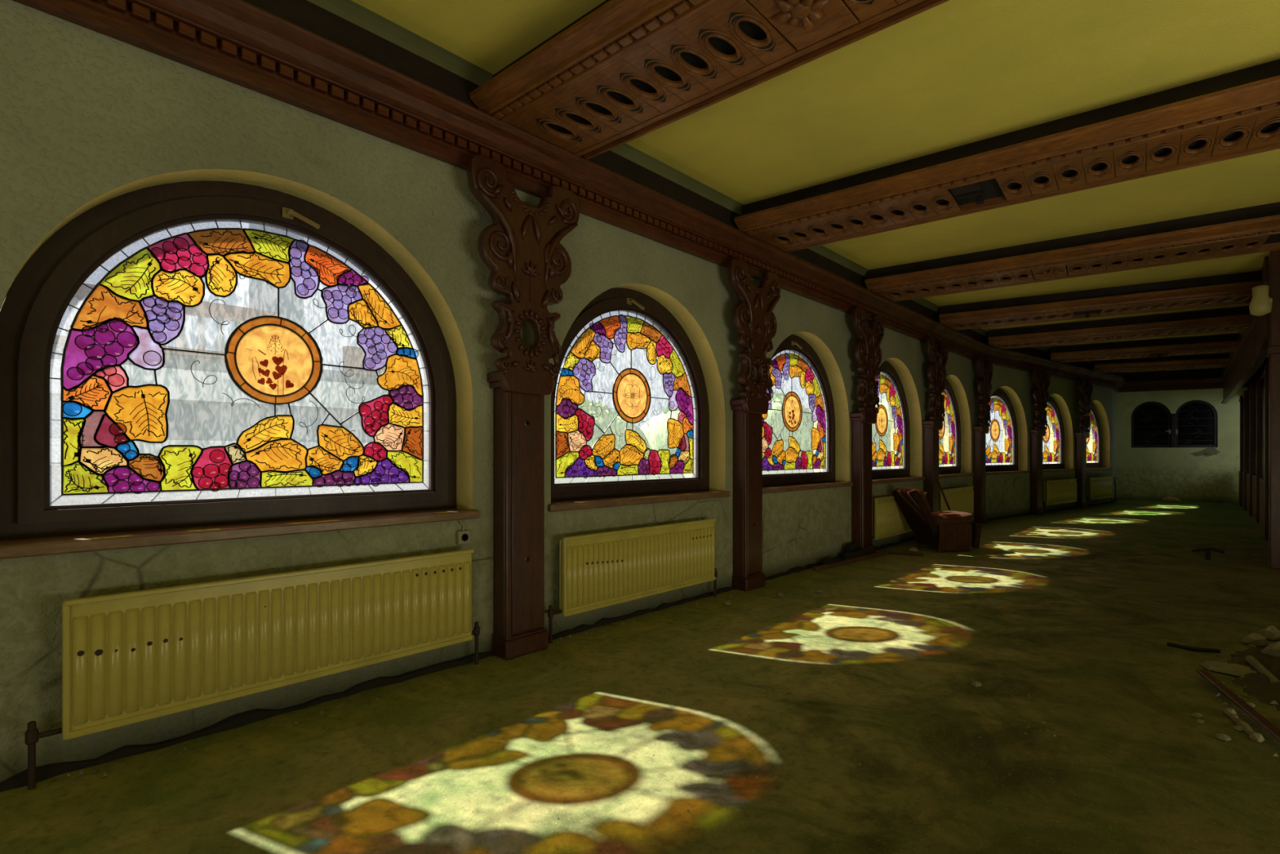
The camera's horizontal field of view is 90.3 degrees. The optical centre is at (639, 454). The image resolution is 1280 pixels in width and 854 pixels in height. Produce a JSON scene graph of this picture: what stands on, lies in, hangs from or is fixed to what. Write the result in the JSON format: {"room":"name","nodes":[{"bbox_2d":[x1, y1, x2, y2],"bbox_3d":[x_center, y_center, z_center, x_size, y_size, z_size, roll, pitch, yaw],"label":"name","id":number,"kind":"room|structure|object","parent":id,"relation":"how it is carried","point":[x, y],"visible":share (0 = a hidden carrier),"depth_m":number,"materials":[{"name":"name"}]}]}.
{"room":"abandoned hall","nodes":[
{"label":"abandoned hall","id":0,"kind":"room"},
{"bbox_2d":[0,0,1116,782],"bbox_3d":[4.366,-0.575,10.337,27.959,3.950,1.468,0,0,-44],"label":"wall","id":1,"kind":"structure","parent":0,"point":[89,118],"depth_m":3.86,"materials":[{"name":"beige paint"}]},
{"bbox_2d":[0,181,479,559],"bbox_3d":[-2.026,-0.532,3.588,0.385,1.935,2.360,0,0,42],"label":"window","id":2,"kind":"structure","parent":1,"relation":"in","point":[274,360],"depth_m":3.37,"materials":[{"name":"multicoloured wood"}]},
{"bbox_2d":[245,334,293,394],"bbox_3d":[-2.101,-0.512,3.623,0.002,0.340,0.249,0,0,42],"label":"picture","id":3,"kind":"object","parent":2,"relation":"attached to","point":[269,358],"depth_m":3.62,"materials":[{"name":"glass"}]},
{"bbox_2d":[456,520,470,544],"bbox_3d":[-1.181,0.507,4.263,0.038,0.187,0.090,0,0,42],"label":"wall socket","id":4,"kind":"object","parent":1,"relation":"attached to","point":[463,536],"visible":1,"depth_m":4.24,"materials":[{"name":"plastic"}]},
{"bbox_2d":[461,533,468,541],"bbox_3d":[-1.171,0.555,4.253,0.009,0.052,0.052,0,0,43],"label":"socket","id":5,"kind":"object","parent":4,"relation":"attached to","point":[464,536],"depth_m":4.25,"materials":[{"name":"beige plastic"}]},
{"bbox_2d":[0,498,1117,791],"bbox_3d":[4.570,1.369,10.151,27.934,0.062,0.986,0,0,-44],"label":"baseboard","id":6,"kind":"structure","parent":1,"relation":"attached to","point":[43,772],"depth_m":3.51,"materials":[{"name":"brown wood"}]},
{"bbox_2d":[11,0,1248,392],"bbox_3d":[5.380,-2.217,10.190,29.047,0.605,3.070,0,0,-39],"label":"crown molding","id":7,"kind":"structure","parent":1,"relation":"attached to","point":[300,54],"depth_m":4.03,"materials":[{"name":"brown wood"}]},
{"bbox_2d":[547,288,729,511],"bbox_3d":[-0.010,-0.532,5.787,0.385,1.935,2.360,0,0,42],"label":"window","id":8,"kind":"structure","parent":1,"relation":"in","point":[676,358],"depth_m":5.78,"materials":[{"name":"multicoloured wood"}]},
{"bbox_2d":[623,382,641,408],"bbox_3d":[-0.069,-0.537,5.841,0.002,0.241,0.241,0,0,42],"label":"picture","id":9,"kind":"object","parent":8,"relation":"attached to","point":[632,391],"depth_m":5.84,"materials":[{"name":"yellow glass"}]},
{"bbox_2d":[306,0,1124,374],"bbox_3d":[4.661,-2.467,9.990,27.823,0.075,1.039,0,0,-44],"label":"trim","id":10,"kind":"structure","parent":1,"relation":"attached to","point":[349,11],"depth_m":4.10,"materials":[{"name":"brown wood"}]},
{"bbox_2d":[762,334,853,493],"bbox_3d":[1.976,-0.532,7.955,0.385,1.935,2.360,0,0,42],"label":"window","id":11,"kind":"structure","parent":1,"relation":"in","point":[811,371],"depth_m":8.12,"materials":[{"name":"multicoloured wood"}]},
{"bbox_2d":[786,400,796,424],"bbox_3d":[1.900,-0.512,7.990,0.002,0.340,0.249,0,0,42],"label":"picture","id":12,"kind":"object","parent":11,"relation":"attached to","point":[791,405],"depth_m":7.99,"materials":[{"name":"yellow glass"}]},
{"bbox_2d":[871,360,924,484],"bbox_3d":[3.895,-0.532,10.049,0.385,1.935,2.360,0,0,42],"label":"window","id":13,"kind":"structure","parent":1,"relation":"in","point":[891,384],"depth_m":10.40,"materials":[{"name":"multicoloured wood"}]},
{"bbox_2d":[878,413,884,427],"bbox_3d":[3.836,-0.537,10.102,0.002,0.241,0.241,0,0,42],"label":"picture","id":14,"kind":"object","parent":13,"relation":"attached to","point":[881,415],"depth_m":10.10,"materials":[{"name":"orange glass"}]},
{"bbox_2d":[938,378,973,478],"bbox_3d":[5.827,-0.532,12.158,0.385,1.935,2.360,0,0,42],"label":"window","id":15,"kind":"structure","parent":1,"relation":"in","point":[951,406],"depth_m":12.62,"materials":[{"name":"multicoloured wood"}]},
{"bbox_2d":[986,387,1030,475],"bbox_3d":[7.979,-0.532,14.152,2.360,1.935,0.385,0,0,-38],"label":"window","id":16,"kind":"structure","parent":1,"relation":"in","point":[1003,405],"depth_m":14.43,"materials":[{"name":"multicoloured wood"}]},
{"bbox_2d":[1042,395,1075,472],"bbox_3d":[10.258,-0.532,15.945,2.360,1.935,0.385,0,0,-38],"label":"window","id":17,"kind":"structure","parent":1,"relation":"in","point":[1052,409],"depth_m":16.32,"materials":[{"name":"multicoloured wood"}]},
{"bbox_2d":[1086,403,1111,470],"bbox_3d":[12.537,-0.532,17.739,2.360,1.935,0.385,0,0,-38],"label":"window","id":18,"kind":"structure","parent":1,"relation":"in","point":[1095,422],"depth_m":18.18,"materials":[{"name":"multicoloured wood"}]},
{"bbox_2d":[0,499,1279,853],"bbox_3d":[7.812,1.450,8.304,9.300,0.100,30.200,0,0,42],"label":"floor","id":19,"kind":"structure","parent":0,"point":[411,779],"depth_m":3.19,"materials":[{"name":"dirt"}]},
{"bbox_2d":[24,548,479,790],"bbox_3d":[-1.831,1.012,3.471,0.150,0.776,2.197,0,0,42],"label":"radiator","id":20,"kind":"object","parent":19,"relation":"on","point":[131,657],"visible":1,"depth_m":3.21,"materials":[{"name":"metal"}]},
{"bbox_2d":[466,154,579,659],"bbox_3d":[-0.824,-0.280,4.498,0.247,3.360,0.934,0,0,42],"label":"carved pillar","id":21,"kind":"structure","parent":19,"relation":"on","point":[528,264],"depth_m":4.42,"materials":[{"name":"brown wood"}]},
{"bbox_2d":[547,518,717,643],"bbox_3d":[0.027,1.012,5.498,0.150,0.776,2.118,0,0,42],"label":"radiator","id":22,"kind":"object","parent":19,"relation":"on","point":[600,570],"visible":1,"depth_m":5.29,"materials":[{"name":"metal"}]},
{"bbox_2d":[61,523,1279,847],"bbox_3d":[3.837,1.385,6.183,4.729,0.031,13.628,0,0,42],"label":"crumbs","id":23,"kind":"object","parent":19,"relation":"on","point":[104,774],"visible":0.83,"depth_m":3.81,"materials":[{"name":"beige stone"}]},
{"bbox_2d":[722,600,731,605],"bbox_3d":[0.808,1.381,5.906,0.081,0.039,0.061,0,0,18],"label":"chip","id":24,"kind":"object","parent":19,"relation":"on","point":[726,602],"visible":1,"depth_m":5.89,"materials":[{"name":"paint"}]},
{"bbox_2d":[727,257,780,591],"bbox_3d":[1.169,-0.280,6.673,0.247,3.360,0.934,0,0,42],"label":"carved pillar","id":25,"kind":"structure","parent":19,"relation":"on","point":[753,319],"depth_m":6.59,"materials":[{"name":"brown wood"}]},
{"bbox_2d":[776,592,783,596],"bbox_3d":[1.375,1.381,6.265,0.065,0.039,0.070,0,0,-7],"label":"chip","id":26,"kind":"object","parent":19,"relation":"on","point":[778,594],"visible":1,"depth_m":6.25,"materials":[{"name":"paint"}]},
{"bbox_2d":[819,557,842,564],"bbox_3d":[2.405,1.353,7.997,0.355,0.094,0.090,0,0,-37],"label":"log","id":27,"kind":"object","parent":19,"relation":"on","point":[834,559],"visible":0.72,"depth_m":7.94,"materials":[{"name":"black wood"}]},
{"bbox_2d":[812,550,888,571],"bbox_3d":[2.780,1.377,8.303,1.904,0.045,0.070,0,0,-44],"label":"floor strip","id":28,"kind":"object","parent":19,"relation":"on","point":[823,566],"visible":1,"depth_m":8.19,"materials":[{"name":"brown wood"}]},
{"bbox_2d":[840,549,869,559],"bbox_3d":[2.877,1.343,8.515,0.555,0.114,0.110,0,0,-41],"label":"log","id":29,"kind":"object","parent":19,"relation":"on","point":[854,553],"visible":0.78,"depth_m":8.42,"materials":[{"name":"black wood"}]},
{"bbox_2d":[844,542,858,551],"bbox_3d":[2.856,1.243,8.568,0.096,0.100,0.405,0,0,35],"label":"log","id":30,"kind":"object","parent":29,"relation":"on","point":[850,547],"visible":1,"depth_m":8.43,"materials":[{"name":"black wood"}]},
{"bbox_2d":[849,306,884,553],"bbox_3d":[3.108,-0.280,8.789,0.247,3.360,0.934,0,0,42],"label":"carved pillar","id":31,"kind":"structure","parent":19,"relation":"on","point":[867,350],"depth_m":8.71,"materials":[{"name":"brown wood"}]},
{"bbox_2d":[871,491,927,543],"bbox_3d":[4.001,1.012,9.836,0.150,0.776,2.252,0,0,42],"label":"radiator","id":32,"kind":"object","parent":19,"relation":"on","point":[888,520],"visible":0.5,"depth_m":9.33,"materials":[{"name":"metal"}]},
{"bbox_2d":[888,551,923,555],"bbox_3d":[3.685,1.390,8.884,0.485,0.020,0.090,0,0,28],"label":"plank","id":33,"kind":"object","parent":19,"relation":"on","point":[889,553],"visible":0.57,"depth_m":8.85,"materials":[{"name":"brown wood"}]},
{"bbox_2d":[908,546,918,551],"bbox_3d":[3.938,1.364,9.148,0.135,0.071,0.150,0,0,42],"label":"chip","id":34,"kind":"object","parent":19,"relation":"on","point":[911,548],"visible":1,"depth_m":9.11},
{"bbox_2d":[922,335,947,511],"bbox_3d":[5.027,-0.280,10.883,0.247,3.360,0.934,0,0,42],"label":"carved pillar","id":35,"kind":"structure","parent":19,"relation":"on","point":[938,357],"depth_m":10.79,"materials":[{"name":"brown wood"}]},
{"bbox_2d":[892,487,981,551],"bbox_3d":[4.372,0.945,9.388,1.174,0.911,0.642,0,0,-13],"label":"armchair","id":36,"kind":"object","parent":19,"relation":"on","point":[947,531],"visible":1,"depth_m":9.16,"materials":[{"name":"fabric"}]},
{"bbox_2d":[903,487,931,512],"bbox_3d":[4.019,0.682,9.305,0.274,0.385,0.500,0,0,-13],"label":"cushion","id":37,"kind":"object","parent":36,"relation":"on","point":[921,504],"depth_m":9.08,"materials":[{"name":"red leather"}]},
{"bbox_2d":[930,511,973,526],"bbox_3d":[4.485,0.949,9.416,0.757,0.200,0.640,0,0,-13],"label":"seat cushion","id":38,"kind":"object","parent":36,"relation":"on","point":[939,518],"depth_m":9.14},
{"bbox_2d":[933,471,951,511],"bbox_3d":[5.053,0.830,10.459,0.505,1.113,0.033,0,0,-5],"label":"leaning pole","id":39,"kind":"object","parent":19,"relation":"on","point":[934,472],"visible":0.66,"depth_m":10.44,"materials":[{"name":"brown wood"}]},
{"bbox_2d":[938,485,973,524],"bbox_3d":[5.876,1.012,11.882,0.149,0.776,2.102,0,0,42],"label":"radiator","id":40,"kind":"object","parent":19,"relation":"on","point":[958,499],"visible":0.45,"depth_m":11.82,"materials":[{"name":"metal"}]},
{"bbox_2d":[971,680,981,686],"bbox_3d":[2.031,1.385,3.846,0.054,0.029,0.058,0,0,42],"label":"chip","id":41,"kind":"object","parent":19,"relation":"on","point":[975,683],"visible":1,"depth_m":3.83,"materials":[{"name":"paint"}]},
{"bbox_2d":[972,355,992,523],"bbox_3d":[7.006,-0.280,13.043,0.247,3.360,0.934,0,0,42],"label":"carved pillar","id":42,"kind":"structure","parent":19,"relation":"on","point":[984,371],"depth_m":12.95,"materials":[{"name":"brown wood"}]},
{"bbox_2d":[1028,368,1050,515],"bbox_3d":[9.286,-0.280,14.836,0.934,3.360,0.247,0,0,-38],"label":"carved pillar","id":43,"kind":"structure","parent":19,"relation":"on","point":[1040,392],"depth_m":14.76,"materials":[{"name":"brown wood"}]},
{"bbox_2d":[1043,478,1077,513],"bbox_3d":[10.403,1.012,15.777,2.102,0.776,0.149,0,0,-38],"label":"radiator","id":44,"kind":"object","parent":19,"relation":"on","point":[1060,491],"visible":1,"depth_m":15.59,"materials":[{"name":"metal"}]},
{"bbox_2d":[1074,377,1093,508],"bbox_3d":[11.565,-0.280,16.629,0.934,3.360,0.247,0,0,-38],"label":"carved pillar","id":45,"kind":"structure","parent":19,"relation":"on","point":[1084,400],"depth_m":16.55,"materials":[{"name":"brown wood"}]},
{"bbox_2d":[1086,475,1112,503],"bbox_3d":[12.663,1.012,17.555,1.952,0.776,0.149,0,0,-38],"label":"radiator","id":46,"kind":"object","parent":19,"relation":"on","point":[1098,487],"visible":0.98,"depth_m":17.37,"materials":[{"name":"metal"}]},
{"bbox_2d":[1112,476,1116,502],"bbox_3d":[13.610,1.022,18.233,0.200,0.756,0.146,0,0,2],"label":"pipe","id":47,"kind":"object","parent":19,"relation":"on","point":[1114,477],"visible":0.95,"depth_m":18.23,"materials":[{"name":"black metal"}]},
{"bbox_2d":[1161,496,1180,501],"bbox_3d":[15.793,1.327,18.915,0.466,0.146,0.298,0,0,42],"label":"heap","id":48,"kind":"object","parent":19,"relation":"on","point":[1167,498],"visible":1,"depth_m":18.84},
{"bbox_2d":[1166,641,1220,653],"bbox_3d":[3.960,1.387,4.553,0.293,0.027,0.091,0,0,36],"label":"twig","id":49,"kind":"object","parent":19,"relation":"on","point":[1171,644],"visible":1,"depth_m":4.52,"materials":[{"name":"black wood"}]},
{"bbox_2d":[1191,711,1203,718],"bbox_3d":[2.966,1.386,3.383,0.049,0.027,0.050,0,0,16],"label":"chip","id":50,"kind":"object","parent":19,"relation":"on","point":[1197,715],"visible":0.98,"depth_m":3.37,"materials":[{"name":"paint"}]},
{"bbox_2d":[1195,718,1204,723],"bbox_3d":[2.920,1.390,3.321,0.043,0.019,0.031,0,0,-31],"label":"chip","id":51,"kind":"object","parent":19,"relation":"on","point":[1198,720],"visible":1,"depth_m":3.31,"materials":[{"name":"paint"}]},
{"bbox_2d":[1191,546,1224,559],"bbox_3d":[7.531,1.317,8.441,0.329,0.172,0.067,0,0,42],"label":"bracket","id":52,"kind":"object","parent":19,"relation":"on","point":[1208,549],"visible":1,"depth_m":8.42,"materials":[{"name":"black metal"}]},
{"bbox_2d":[1214,499,1222,502],"bbox_3d":[16.706,1.356,18.388,0.184,0.088,0.158,0,0,42],"label":"heap","id":53,"kind":"object","parent":19,"relation":"on","point":[1218,500],"visible":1,"depth_m":18.34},
{"bbox_2d":[1214,733,1231,740],"bbox_3d":[2.864,1.385,3.127,0.060,0.029,0.065,0,0,42],"label":"chip","id":54,"kind":"object","parent":19,"relation":"on","point":[1223,736],"visible":1,"depth_m":3.12,"materials":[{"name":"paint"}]},
{"bbox_2d":[1200,660,1257,675],"bbox_3d":[3.809,1.377,4.104,0.227,0.046,0.298,0,0,-32],"label":"plaster slab","id":55,"kind":"object","parent":19,"relation":"on","point":[1216,665],"visible":0.84,"depth_m":4.07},
{"bbox_2d":[1196,669,1279,742],"bbox_3d":[3.127,1.347,3.191,0.052,0.022,1.743,0,0,26],"label":"board","id":56,"kind":"object","parent":19,"relation":"on","point":[1269,727],"visible":1,"depth_m":3.40,"materials":[{"name":"brown wood"}]},
{"bbox_2d":[1232,724,1244,730],"bbox_3d":[3.043,1.389,3.235,0.046,0.023,0.045,0,0,42],"label":"chip","id":57,"kind":"object","parent":19,"relation":"on","point":[1237,727],"visible":1,"depth_m":3.23,"materials":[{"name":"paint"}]},
{"bbox_2d":[1238,398,1239,503],"bbox_3d":[16.728,-0.090,17.699,0.060,2.980,1.321,0,0,41],"label":"bay","id":58,"kind":"object","parent":19,"relation":"on","point":[1239,398],"visible":0.29,"depth_m":17.97,"materials":[{"name":"brown wood"}]},
{"bbox_2d":[1240,395,1243,506],"bbox_3d":[16.246,-0.090,17.123,0.160,2.980,0.180,0,0,42],"label":"post","id":59,"kind":"object","parent":19,"relation":"on","point":[1241,396],"visible":0.43,"depth_m":17.10,"materials":[{"name":"brown wood"}]},
{"bbox_2d":[1242,393,1244,507],"bbox_3d":[15.717,-0.090,16.523,0.060,2.980,1.421,0,0,41],"label":"bay","id":60,"kind":"object","parent":19,"relation":"on","point":[1243,393],"visible":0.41,"depth_m":16.88,"materials":[{"name":"brown wood"}]},
{"bbox_2d":[1223,707,1264,742],"bbox_3d":[3.092,1.388,3.272,0.064,0.052,0.420,0,0,27],"label":"strip","id":61,"kind":"object","parent":19,"relation":"on","point":[1231,713],"visible":0.97,"depth_m":3.22,"materials":[{"name":"beige stone"}]},
{"bbox_2d":[1244,391,1247,510],"bbox_3d":[15.202,-0.090,15.909,0.160,2.980,0.180,0,0,42],"label":"post","id":62,"kind":"object","parent":19,"relation":"on","point":[1245,392],"visible":0.43,"depth_m":15.88,"materials":[{"name":"brown wood"}]},
{"bbox_2d":[1246,387,1249,513],"bbox_3d":[14.575,-0.090,15.195,0.060,2.980,1.721,0,0,41],"label":"bay","id":63,"kind":"object","parent":19,"relation":"on","point":[1248,389],"visible":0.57,"depth_m":15.51,"materials":[{"name":"brown wood"}]},
{"bbox_2d":[1246,702,1255,706],"bbox_3d":[3.392,1.389,3.538,0.041,0.022,0.038,0,0,-20],"label":"chip","id":64,"kind":"object","parent":19,"relation":"on","point":[1250,704],"visible":0.69,"depth_m":3.52,"materials":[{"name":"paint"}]},
{"bbox_2d":[1226,644,1279,711],"bbox_3d":[4.401,1.330,3.766,1.500,0.148,2.300,0,0,42],"label":"rubble heap","id":65,"kind":"object","parent":19,"relation":"on","point":[1270,692],"visible":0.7,"depth_m":3.93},
{"bbox_2d":[1244,655,1279,682],"bbox_3d":[3.918,1.361,4.005,0.049,0.052,0.532,0,0,31],"label":"stick","id":66,"kind":"object","parent":65,"relation":"on","point":[1251,660],"visible":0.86,"depth_m":4.02,"materials":[{"name":"brown wood"}]},
{"bbox_2d":[1259,640,1279,656],"bbox_3d":[4.379,1.331,4.297,0.207,0.138,0.227,0,0,9],"label":"lump","id":67,"kind":"object","parent":65,"relation":"on","point":[1273,649],"visible":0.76,"depth_m":4.31,"materials":[{"name":"beige stone"}]},
{"bbox_2d":[1240,632,1266,646],"bbox_3d":[4.492,1.354,4.663,0.137,0.092,0.126,0,0,42],"label":"lump","id":68,"kind":"object","parent":19,"relation":"on","point":[1256,639],"visible":0.98,"depth_m":4.62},
{"bbox_2d":[1252,380,1256,519],"bbox_3d":[13.336,-0.090,13.754,0.060,2.980,1.721,0,0,41],"label":"bay","id":69,"kind":"object","parent":19,"relation":"on","point":[1254,384],"visible":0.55,"depth_m":14.09,"materials":[{"name":"brown wood"}]},
{"bbox_2d":[1256,377,1260,522],"bbox_3d":[12.723,-0.090,13.027,0.160,2.980,0.180,0,0,42],"label":"post","id":70,"kind":"object","parent":19,"relation":"on","point":[1258,381],"visible":0.43,"depth_m":13.00,"materials":[{"name":"brown wood"}]},
{"bbox_2d":[1259,366,1264,532],"bbox_3d":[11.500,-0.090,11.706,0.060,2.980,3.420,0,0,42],"label":"post","id":71,"kind":"object","parent":19,"relation":"on","point":[1262,374],"visible":0.41,"depth_m":12.19,"materials":[{"name":"brown wood"}]},
{"bbox_2d":[1264,356,1268,540],"bbox_3d":[10.291,-0.090,10.372,0.160,2.980,0.180,0,0,42],"label":"post","id":72,"kind":"object","parent":19,"relation":"on","point":[1266,360],"visible":0.31,"depth_m":10.35,"materials":[{"name":"brown wood"}]},
{"bbox_2d":[1257,626,1279,641],"bbox_3d":[4.756,1.348,4.790,0.114,0.105,0.143,0,0,-2],"label":"lump","id":73,"kind":"object","parent":19,"relation":"on","point":[1270,633],"visible":0.84,"depth_m":4.77,"materials":[{"name":"beige stone"}]},
{"bbox_2d":[1266,249,1279,568],"bbox_3d":[7.952,-0.550,7.775,0.420,3.900,0.370,0,0,42],"label":"square post","id":74,"kind":"object","parent":19,"relation":"on","point":[1273,352],"visible":0.92,"depth_m":7.76,"materials":[{"name":"brown wood"}]},
{"bbox_2d":[1248,284,1272,315],"bbox_3d":[7.524,-1.850,7.722,0.200,0.360,0.348,0,0,42],"label":"wall lamp","id":75,"kind":"object","parent":74,"relation":"attached to","point":[1260,304],"visible":1,"depth_m":7.61,"materials":[{"name":"beige glass"}]},
{"bbox_2d":[351,0,1279,372],"bbox_3d":[7.849,-2.600,8.270,9.200,0.200,30.200,0,0,42],"label":"ceiling","id":76,"kind":"structure","parent":0,"point":[952,73],"depth_m":4.46,"materials":[{"name":"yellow paint"}]},
{"bbox_2d":[469,0,949,159],"bbox_3d":[2.291,-2.344,1.834,8.101,0.352,1.080,0,0,42],"label":"ceiling beam","id":77,"kind":"structure","parent":76,"relation":"attached to","point":[622,72],"depth_m":3.59,"materials":[{"name":"brown wood"}]},
{"bbox_2d":[734,58,1279,252],"bbox_3d":[4.460,-2.340,4.201,8.124,0.360,1.080,0,0,38],"label":"ceiling beam","id":78,"kind":"structure","parent":76,"relation":"attached to","point":[1234,114],"depth_m":4.96,"materials":[{"name":"brown wood"}]},
{"bbox_2d":[864,201,1279,301],"bbox_3d":[6.635,-2.344,6.575,8.157,0.352,1.080,0,0,36],"label":"ceiling beam","id":79,"kind":"structure","parent":76,"relation":"attached to","point":[1255,228],"depth_m":7.29,"materials":[{"name":"brown wood"}]},
{"bbox_2d":[938,270,1262,330],"bbox_3d":[7.019,-2.340,10.014,4.089,0.360,1.080,0,0,32],"label":"ceiling beam","id":80,"kind":"structure","parent":76,"relation":"attached to","point":[1233,288],"depth_m":9.64,"materials":[{"name":"brown wood"}]},
{"bbox_2d":[987,306,1252,349],"bbox_3d":[8.922,-2.344,12.068,4.003,0.352,1.080,0,0,33],"label":"ceiling beam","id":81,"kind":"structure","parent":76,"relation":"attached to","point":[1234,318],"depth_m":11.70,"materials":[{"name":"brown wood"}]},
{"bbox_2d":[1049,333,1238,362],"bbox_3d":[11.231,-2.340,14.292,3.433,0.360,1.080,0,0,30],"label":"ceiling beam","id":82,"kind":"structure","parent":76,"relation":"attached to","point":[1228,343],"depth_m":13.99,"materials":[{"name":"brown wood"}]},
{"bbox_2d":[1091,352,1229,372],"bbox_3d":[13.382,-2.344,16.424,2.922,0.352,1.080,0,0,25],"label":"ceiling beam","id":83,"kind":"structure","parent":76,"relation":"attached to","point":[1210,360],"depth_m":16.11,"materials":[{"name":"brown wood"}]},
{"bbox_2d":[1221,256,1268,404],"bbox_3d":[12.348,-1.980,13.094,0.176,1.080,13.458,0,0,41],"label":"frieze","id":84,"kind":"object","parent":76,"relation":"hanging from","point":[1250,355],"visible":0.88,"depth_m":11.40,"materials":[{"name":"brown wood"}]},
{"bbox_2d":[1116,387,1248,502],"bbox_3d":[16.256,-0.575,18.988,3.334,3.950,0.160,0,0,28],"label":"wall","id":85,"kind":"structure","parent":0,"point":[1143,473],"depth_m":18.99,"materials":[{"name":"paint"}]},
{"bbox_2d":[1131,401,1170,447],"bbox_3d":[15.516,-0.902,19.336,0.970,1.405,0.174,0,0,28],"label":"window","id":86,"kind":"structure","parent":85,"relation":"in","point":[1150,420],"depth_m":19.36,"materials":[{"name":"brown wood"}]},
{"bbox_2d":[1170,413,1175,447],"bbox_3d":[15.988,-0.710,19.099,0.105,1.020,0.120,0,0,28],"label":"trim","id":87,"kind":"structure","parent":85,"relation":"attached to","point":[1172,415],"depth_m":19.05,"materials":[{"name":"brown wood"}]},
{"bbox_2d":[1175,400,1217,447],"bbox_3d":[16.444,-0.902,18.833,0.970,1.405,0.174,0,0,28],"label":"window","id":88,"kind":"structure","parent":85,"relation":"in","point":[1196,420],"depth_m":18.85,"materials":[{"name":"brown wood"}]},
{"bbox_2d":[1190,446,1221,456],"bbox_3d":[16.594,-0.074,18.712,0.730,0.295,0.022,0,0,28],"label":"trim","id":89,"kind":"structure","parent":85,"relation":"attached to","point":[1209,451],"depth_m":18.67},
{"label":"outside","id":90,"kind":"structure","parent":0,"visible":0},
{"bbox_3d":[-13.680,1.850,32.881,55.400,0.300,90.000,0,0,43],"label":"ground","id":91,"kind":"structure","parent":90,"visible":0},
{"bbox_2d":[0,222,426,505],"bbox_3d":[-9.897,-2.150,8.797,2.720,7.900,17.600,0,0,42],"label":"window pane","id":92,"kind":"structure","parent":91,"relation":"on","point":[204,417],"depth_m":10.42,"materials":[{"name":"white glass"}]},
{"bbox_2d":[554,398,654,483],"bbox_3d":[-1.517,0.153,16.845,3.430,3.250,4.557,0,0,42],"label":"hedge","id":93,"kind":"object","parent":91,"relation":"on","point":[606,416],"visible":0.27,"depth_m":16.09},
{"bbox_2d":[640,403,684,479],"bbox_3d":[1.741,0.011,20.412,3.428,3.617,4.992,0,0,42],"label":"hedge","id":94,"kind":"object","parent":91,"relation":"on","point":[656,433],"visible":0.11,"depth_m":18.80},
{"bbox_2d":[762,391,813,474],"bbox_3d":[5.236,-0.236,24.225,3.414,4.280,5.487,0,0,42],"label":"hedge","id":95,"kind":"object","parent":91,"relation":"on","point":[803,437],"visible":0.16,"depth_m":22.75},
{"bbox_2d":[809,408,889,469],"bbox_3d":[9.163,-0.511,28.513,3.440,4.997,6.180,0,0,42],"label":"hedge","id":96,"kind":"object","parent":91,"relation":"on","point":[883,438],"visible":0.03,"depth_m":27.72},
{"bbox_2d":[875,396,941,468],"bbox_3d":[13.738,-0.694,33.517,3.364,5.476,7.036,0,0,42],"label":"hedge","id":97,"kind":"object","parent":91,"relation":"on","point":[884,402],"visible":0.03,"depth_m":31.02,"materials":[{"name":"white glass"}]},
{"bbox_2d":[939,437,943,466],"bbox_3d":[18.802,-0.877,39.008,3.414,5.954,7.283,0,0,42],"label":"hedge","id":98,"kind":"object","parent":91,"relation":"on","point":[942,439],"visible":0.02,"depth_m":36.31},
{"bbox_3d":[9.393,-0.575,6.313,4.080,3.950,29.200,0,0,43],"label":"wall","id":99,"kind":"structure","parent":0,"visible":0},
{"bbox_2d":[1248,360,1264,388],"bbox_3d":[13.086,-2.060,12.742,1.040,0.920,13.941,0,0,42],"label":"trim","id":100,"kind":"structure","parent":99,"relation":"attached to","point":[1257,373],"depth_m":15.13,"materials":[{"name":"brown wood"}]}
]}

